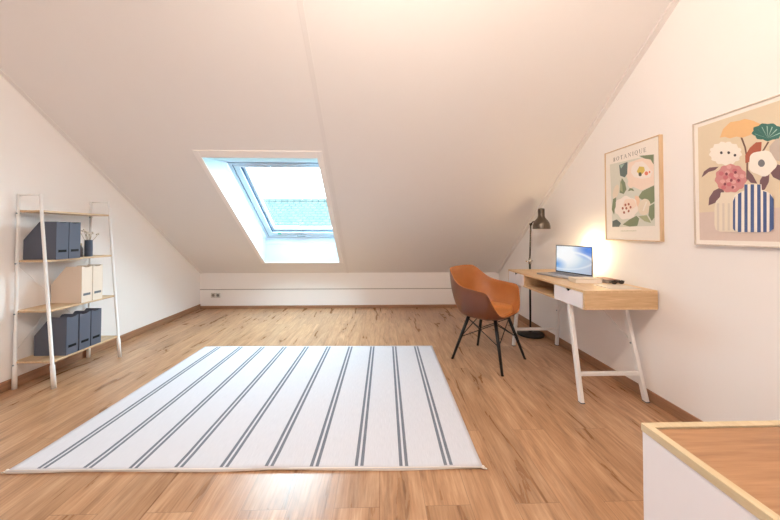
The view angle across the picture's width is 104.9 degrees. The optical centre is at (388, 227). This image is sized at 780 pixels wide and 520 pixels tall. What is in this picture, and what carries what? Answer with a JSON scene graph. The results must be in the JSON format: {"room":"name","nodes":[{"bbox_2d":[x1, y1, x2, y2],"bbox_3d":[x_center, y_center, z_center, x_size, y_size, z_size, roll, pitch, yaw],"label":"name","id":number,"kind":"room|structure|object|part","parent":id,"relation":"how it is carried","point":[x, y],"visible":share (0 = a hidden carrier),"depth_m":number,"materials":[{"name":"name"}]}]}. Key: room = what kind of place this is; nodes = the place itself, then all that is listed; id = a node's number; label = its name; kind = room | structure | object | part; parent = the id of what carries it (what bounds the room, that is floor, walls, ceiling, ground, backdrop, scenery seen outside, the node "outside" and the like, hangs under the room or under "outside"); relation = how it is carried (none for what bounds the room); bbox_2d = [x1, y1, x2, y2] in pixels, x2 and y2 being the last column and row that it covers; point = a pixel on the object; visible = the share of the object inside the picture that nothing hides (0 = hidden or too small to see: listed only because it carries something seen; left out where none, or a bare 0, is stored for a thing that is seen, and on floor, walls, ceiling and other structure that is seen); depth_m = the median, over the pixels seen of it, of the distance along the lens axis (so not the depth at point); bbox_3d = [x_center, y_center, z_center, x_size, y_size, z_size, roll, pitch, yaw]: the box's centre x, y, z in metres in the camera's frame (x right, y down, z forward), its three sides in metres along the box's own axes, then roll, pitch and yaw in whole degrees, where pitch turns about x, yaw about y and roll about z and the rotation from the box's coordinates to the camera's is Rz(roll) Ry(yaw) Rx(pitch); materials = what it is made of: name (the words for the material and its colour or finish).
{"room":"home office","nodes":[
{"label":"home office","id":0,"kind":"room"},
{"bbox_2d":[0,74,199,382],"bbox_3d":[-2.785,-0.456,0.830,0.080,3.238,7.490,0,-1,-2],"label":"wall","id":1,"kind":"structure","parent":0,"point":[155,282],"depth_m":2.58,"materials":[{"name":"paint"}]},
{"bbox_2d":[0,304,200,392],"bbox_3d":[-2.741,1.126,0.802,0.010,0.074,7.488,0,-1,-2],"label":"baseboard","id":2,"kind":"structure","parent":1,"relation":"attached to","point":[26,377],"depth_m":2.76,"materials":[{"name":"brown wood"}]},
{"bbox_2d":[0,68,202,273],"bbox_3d":[-2.780,-0.688,2.701,0.034,2.706,3.741,0,-1,-2],"label":"trim","id":3,"kind":"structure","parent":1,"relation":"attached to","point":[2,72],"depth_m":2.74,"materials":[{"name":"paint"}]},
{"bbox_2d":[0,0,671,272],"bbox_3d":[-0.513,-0.690,2.807,4.673,2.776,3.815,0,-1,-2],"label":"ceiling","id":4,"kind":"structure","parent":0,"point":[448,124],"depth_m":2.34,"materials":[{"name":"paint"}]},
{"bbox_2d":[192,150,342,263],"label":"window","id":5,"kind":"structure","parent":4,"relation":"attached to","point":[228,171],"depth_m":3.61,"materials":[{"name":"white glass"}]},
{"bbox_3d":[-1.164,-0.235,3.736,1.247,0.962,1.310,0,-1,-2],"label":"frame","id":6,"kind":"part","parent":5,"relation":"part of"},
{"bbox_3d":[-1.173,-0.289,3.798,1.150,0.845,1.148,0,-1,-2],"label":"frame","id":7,"kind":"part","parent":5,"relation":"part of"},
{"bbox_3d":[-1.173,-0.310,3.814,1.058,0.834,1.114,0,-1,-2],"label":"sash","id":8,"kind":"part","parent":5,"relation":"part of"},
{"bbox_3d":[-1.173,-0.333,3.804,0.906,0.730,0.988,0,-1,-2],"label":"sash rail","id":9,"kind":"part","parent":5,"relation":"part of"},
{"bbox_2d":[296,0,348,272],"bbox_3d":[-0.571,-0.685,2.767,0.038,2.705,3.742,0,-1,-2],"label":"trim","id":10,"kind":"structure","parent":4,"relation":"attached to","point":[300,5],"depth_m":2.40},
{"bbox_2d":[0,307,681,519],"bbox_3d":[-0.461,1.195,0.866,4.773,0.060,7.690,0,-1,-2],"label":"floor","id":11,"kind":"structure","parent":0,"point":[546,454],"depth_m":1.65,"materials":[{"name":"brown wood"}]},
{"bbox_2d":[11,194,121,389],"bbox_3d":[-2.619,0.473,2.504,0.312,1.442,0.588,0,-1,-2],"label":"ladder shelf","id":12,"kind":"object","parent":11,"relation":"on","point":[49,307],"visible":0.88,"depth_m":2.23,"materials":[{"name":"white wood"}]},
{"bbox_3d":[-2.752,0.468,2.220,0.028,1.440,0.028,0,-1,-2],"label":"leg","id":13,"kind":"part","parent":12,"relation":"part of","materials":[{"name":"white wood"}]},
{"bbox_3d":[-2.674,-0.242,2.235,0.156,0.011,0.011,0,-1,-2],"label":"rod","id":14,"kind":"part","parent":12,"relation":"part of","materials":[{"name":"white metal"}]},
{"bbox_2d":[23,222,68,259],"bbox_3d":[-2.657,0.100,2.331,0.244,0.290,0.090,0,-1,-2],"label":"magazine file","id":15,"kind":"object","parent":12,"relation":"on","point":[56,233],"visible":0.96,"depth_m":2.29,"materials":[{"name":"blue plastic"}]},
{"bbox_3d":[-2.531,0.468,2.226,0.151,1.442,0.028,0,-1,-2],"label":"leg","id":16,"kind":"part","parent":12,"relation":"part of","materials":[{"name":"white wood"}]},
{"bbox_2d":[34,314,78,355],"bbox_3d":[-2.613,0.843,2.362,0.244,0.295,0.090,0,-1,-2],"label":"magazine file","id":17,"kind":"object","parent":12,"relation":"on","point":[64,327],"visible":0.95,"depth_m":2.32,"materials":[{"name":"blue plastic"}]},
{"bbox_2d":[51,266,91,302],"bbox_3d":[-2.644,0.472,2.508,0.244,0.297,0.090,0,-1,-2],"label":"magazine file","id":18,"kind":"object","parent":12,"relation":"on","point":[73,284],"visible":1,"depth_m":2.46,"materials":[{"name":"beige cardboard"}]},
{"bbox_2d":[68,222,80,258],"bbox_3d":[-2.660,0.102,2.426,0.244,0.290,0.090,0,-1,-2],"label":"magazine file","id":19,"kind":"object","parent":12,"relation":"on","point":[74,227],"visible":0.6,"depth_m":2.43,"materials":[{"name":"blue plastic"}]},
{"bbox_2d":[80,243,82,256],"bbox_3d":[-2.629,0.191,2.561,0.033,0.116,0.033,0,-1,-2],"label":"bottle","id":20,"kind":"object","parent":12,"relation":"on","point":[81,247],"visible":0.68,"depth_m":2.55,"materials":[{"name":"glass"}]},
{"bbox_2d":[73,311,90,350],"bbox_3d":[-2.616,0.845,2.463,0.244,0.295,0.090,0,-1,-2],"label":"magazine file","id":21,"kind":"object","parent":12,"relation":"on","point":[84,318],"visible":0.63,"depth_m":2.46,"materials":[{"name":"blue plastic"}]},
{"bbox_2d":[84,240,92,255],"bbox_3d":[-2.620,0.179,2.621,0.055,0.142,0.055,0,-1,-2],"label":"bud vase","id":22,"kind":"object","parent":12,"relation":"on","point":[88,244],"visible":0.89,"depth_m":2.60,"materials":[{"name":"ceramic"}]},
{"bbox_2d":[81,229,99,239],"bbox_3d":[-2.618,0.113,2.617,0.095,0.207,0.126,0,-1,-2],"label":"dried flowers","id":23,"kind":"object","parent":22,"relation":"in","point":[88,234],"visible":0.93,"depth_m":2.62,"materials":[{"name":"beige plant"}]},
{"bbox_3d":[-2.768,0.478,2.780,0.028,1.440,0.028,0,-1,-2],"label":"leg","id":24,"kind":"part","parent":12,"relation":"part of","materials":[{"name":"white wood"}]},
{"bbox_2d":[78,264,102,299],"bbox_3d":[-2.647,0.473,2.604,0.244,0.297,0.090,0,-1,-2],"label":"magazine file","id":25,"kind":"object","parent":12,"relation":"on","point":[97,269],"visible":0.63,"depth_m":2.60,"materials":[{"name":"beige cardboard"}]},
{"bbox_2d":[84,308,101,345],"bbox_3d":[-2.619,0.847,2.561,0.244,0.295,0.090,0,-1,-2],"label":"magazine file","id":26,"kind":"object","parent":12,"relation":"on","point":[95,322],"visible":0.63,"depth_m":2.57,"materials":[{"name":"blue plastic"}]},
{"bbox_3d":[-2.547,0.478,2.786,0.151,1.442,0.028,0,-1,-2],"label":"leg","id":27,"kind":"part","parent":12,"relation":"part of","materials":[{"name":"white wood"}]},
{"bbox_2d":[2,346,486,473],"bbox_3d":[-0.692,1.181,2.236,2.324,0.016,1.590,0,-1,-1],"label":"striped rug","id":28,"kind":"object","parent":11,"relation":"on","point":[220,408],"visible":1,"depth_m":1.85,"materials":[{"name":"white fabric"}]},
{"bbox_2d":[450,264,525,376],"bbox_3d":[0.894,0.787,2.775,0.640,0.834,0.557,1,-1,-45],"label":"armchair","id":29,"kind":"object","parent":11,"relation":"on","point":[477,295],"visible":1,"depth_m":2.75,"materials":[{"name":"orange leather"}]},
{"bbox_3d":[0.666,0.997,2.751,0.181,0.414,0.031,0,-1,0],"label":"leg","id":30,"kind":"part","parent":29,"relation":"part of","materials":[{"name":"black metal"}]},
{"bbox_3d":[0.913,1.001,2.998,0.031,0.414,0.182,0,-1,-1],"label":"leg","id":31,"kind":"part","parent":29,"relation":"part of","materials":[{"name":"black metal"}]},
{"bbox_3d":[0.918,0.992,2.499,0.031,0.414,0.182,0,-1,-1],"label":"leg","id":32,"kind":"part","parent":29,"relation":"part of","materials":[{"name":"black metal"}]},
{"bbox_3d":[1.165,0.997,2.746,0.182,0.414,0.031,0,-1,0],"label":"leg","id":33,"kind":"part","parent":29,"relation":"part of","materials":[{"name":"black metal"}]},
{"bbox_2d":[517,208,550,338],"bbox_3d":[1.608,0.505,3.311,0.284,1.412,0.476,0,-1,-2],"label":"floor lamp","id":34,"kind":"object","parent":11,"relation":"on","point":[541,222],"visible":0.91,"depth_m":3.29,"materials":[{"name":"black metal"}]},
{"bbox_3d":[1.614,-0.095,3.169,0.171,0.219,0.171,0,-1,-2],"label":"lamp shade","id":35,"kind":"part","parent":34,"relation":"part of","materials":[{"name":"brown metal"}]},
{"bbox_2d":[508,269,657,403],"bbox_3d":[1.520,0.814,2.565,0.499,0.773,1.178,0,-1,-2],"label":"writing desk","id":36,"kind":"object","parent":11,"relation":"on","point":[583,296],"visible":0.98,"depth_m":2.09,"materials":[{"name":"brown wood"}]},
{"bbox_3d":[1.284,0.883,3.012,0.027,0.649,0.156,0,-1,-4],"label":"leg","id":37,"kind":"part","parent":36,"relation":"part of","materials":[{"name":"white wood"}]},
{"bbox_3d":[1.265,0.505,2.980,0.012,0.105,0.311,0,-1,-2],"label":"drawer","id":38,"kind":"part","parent":36,"relation":"part of","materials":[{"name":"white paint"}]},
{"bbox_3d":[1.708,0.884,3.024,0.032,0.650,0.166,0,-1,18],"label":"leg","id":39,"kind":"part","parent":36,"relation":"part of","materials":[{"name":"white wood"}]},
{"bbox_2d":[537,245,592,278],"bbox_3d":[1.535,0.293,2.638,0.244,0.266,0.370,0,-1,-17],"label":"laptop","id":40,"kind":"object","parent":36,"relation":"on","point":[571,261],"visible":0.95,"depth_m":2.64,"materials":[{"name":"silver metal"}]},
{"bbox_3d":[1.646,0.289,2.673,0.012,0.256,0.370,0,-1,-17],"label":"screen lid","id":41,"kind":"part","parent":40,"relation":"part of","materials":[{"name":"silver metal"}]},
{"bbox_3d":[1.288,0.490,2.152,0.012,0.105,0.321,0,-1,-2],"label":"drawer","id":42,"kind":"part","parent":36,"relation":"part of","materials":[{"name":"white paint"}]},
{"bbox_3d":[1.310,0.867,2.103,0.027,0.649,0.156,0,-1,1],"label":"leg","id":43,"kind":"part","parent":36,"relation":"part of","materials":[{"name":"white wood"}]},
{"bbox_2d":[568,277,602,283],"bbox_3d":[1.517,0.406,2.315,0.191,0.034,0.116,0,-1,7],"label":"book","id":44,"kind":"object","parent":36,"relation":"on","point":[586,280],"visible":1,"depth_m":2.27,"materials":[{"name":"paper"}]},
{"bbox_2d":[596,277,619,282],"bbox_3d":[1.698,0.411,2.352,0.111,0.025,0.156,0,-1,-2],"label":"book","id":45,"kind":"object","parent":36,"relation":"on","point":[605,279],"visible":0.61,"depth_m":2.30,"materials":[{"name":"beige paper"}]},
{"bbox_2d":[609,280,624,283],"bbox_3d":[1.702,0.406,2.244,0.115,0.030,0.040,0,-1,-10],"label":"sunglasses","id":46,"kind":"object","parent":36,"relation":"on","point":[614,281],"visible":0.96,"depth_m":2.23,"materials":[{"name":"black plastic"}]},
{"bbox_2d":[594,284,640,288],"bbox_3d":[1.604,0.416,2.111,0.207,0.006,0.172,0,-1,0],"label":"magazine","id":47,"kind":"object","parent":36,"relation":"on","point":[608,286],"visible":1,"depth_m":2.11,"materials":[{"name":"paper"}]},
{"bbox_3d":[1.734,0.867,2.115,0.032,0.650,0.166,0,-1,-21],"label":"leg","id":48,"kind":"part","parent":36,"relation":"part of","materials":[{"name":"white wood"}]},
{"bbox_2d":[641,420,779,519],"bbox_3d":[1.251,0.834,0.462,1.151,0.650,0.682,0,-1,-2],"label":"base cabinet","id":49,"kind":"object","parent":11,"relation":"on","point":[713,470],"visible":1,"depth_m":0.69,"materials":[{"name":"white paint"}]},
{"bbox_2d":[200,272,498,305],"bbox_3d":[-0.567,0.957,4.648,4.573,0.552,0.092,0,-1,-2],"label":"wall","id":50,"kind":"structure","parent":0,"point":[323,288],"depth_m":4.59,"materials":[{"name":"paint"}]},
{"bbox_2d":[211,293,219,297],"bbox_3d":[-2.615,1.024,4.538,0.139,0.074,0.011,0,-1,-2],"label":"wall outlet","id":51,"kind":"object","parent":50,"relation":"attached to","point":[213,295],"visible":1,"depth_m":4.53,"materials":[{"name":"plastic"}]},
{"bbox_2d":[200,288,451,289],"bbox_3d":[-0.566,0.940,4.610,4.573,0.013,0.016,0,-1,-2],"label":"trim","id":52,"kind":"structure","parent":50,"relation":"attached to","point":[339,288],"depth_m":4.60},
{"bbox_2d":[200,304,456,308],"bbox_3d":[-0.566,1.209,4.593,4.553,0.046,0.010,0,-1,-2],"label":"baseboard","id":53,"kind":"structure","parent":50,"relation":"attached to","point":[438,305],"depth_m":4.58,"materials":[{"name":"brown wood"}]},
{"bbox_2d":[499,0,779,421],"bbox_3d":[1.866,-0.450,0.961,0.080,3.238,7.490,0,-1,-2],"label":"wall","id":54,"kind":"structure","parent":0,"point":[710,348],"depth_m":1.83,"materials":[{"name":"paint"}]},
{"bbox_2d":[496,0,679,272],"bbox_3d":[1.752,-0.680,2.828,0.042,2.711,3.744,0,-1,-2],"label":"trim","id":55,"kind":"structure","parent":54,"relation":"attached to","point":[673,3],"depth_m":2.42,"materials":[{"name":"paint"}]},
{"bbox_2d":[513,314,703,421],"bbox_3d":[1.820,1.131,0.931,0.010,0.074,7.488,0,-1,-2],"label":"baseboard","id":56,"kind":"structure","parent":54,"relation":"attached to","point":[677,412],"depth_m":2.22,"materials":[{"name":"brown wood"}]},
{"bbox_2d":[604,134,663,241],"bbox_3d":[1.776,-0.255,2.199,0.030,0.703,0.479,0,-1,-2],"label":"framed print","id":57,"kind":"object","parent":54,"relation":"attached to","point":[634,181],"visible":1,"depth_m":2.14,"materials":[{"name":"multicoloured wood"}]},
{"bbox_2d":[692,94,779,247],"bbox_3d":[1.798,-0.257,1.501,0.026,0.704,0.500,0,-1,-2],"label":"framed print","id":58,"kind":"object","parent":54,"relation":"attached to","point":[736,153],"visible":1,"depth_m":1.53,"materials":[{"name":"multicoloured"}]},
{"label":"outside","id":59,"kind":"structure","parent":0,"visible":0},
{"bbox_2d":[262,198,331,226],"bbox_3d":[-3.734,2.591,11.655,14.000,7.530,7.200,0,-1,-2],"label":"neighbouring house","id":60,"kind":"structure","parent":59,"point":[296,212],"depth_m":11.29,"materials":[{"name":"teal"}]}
]}

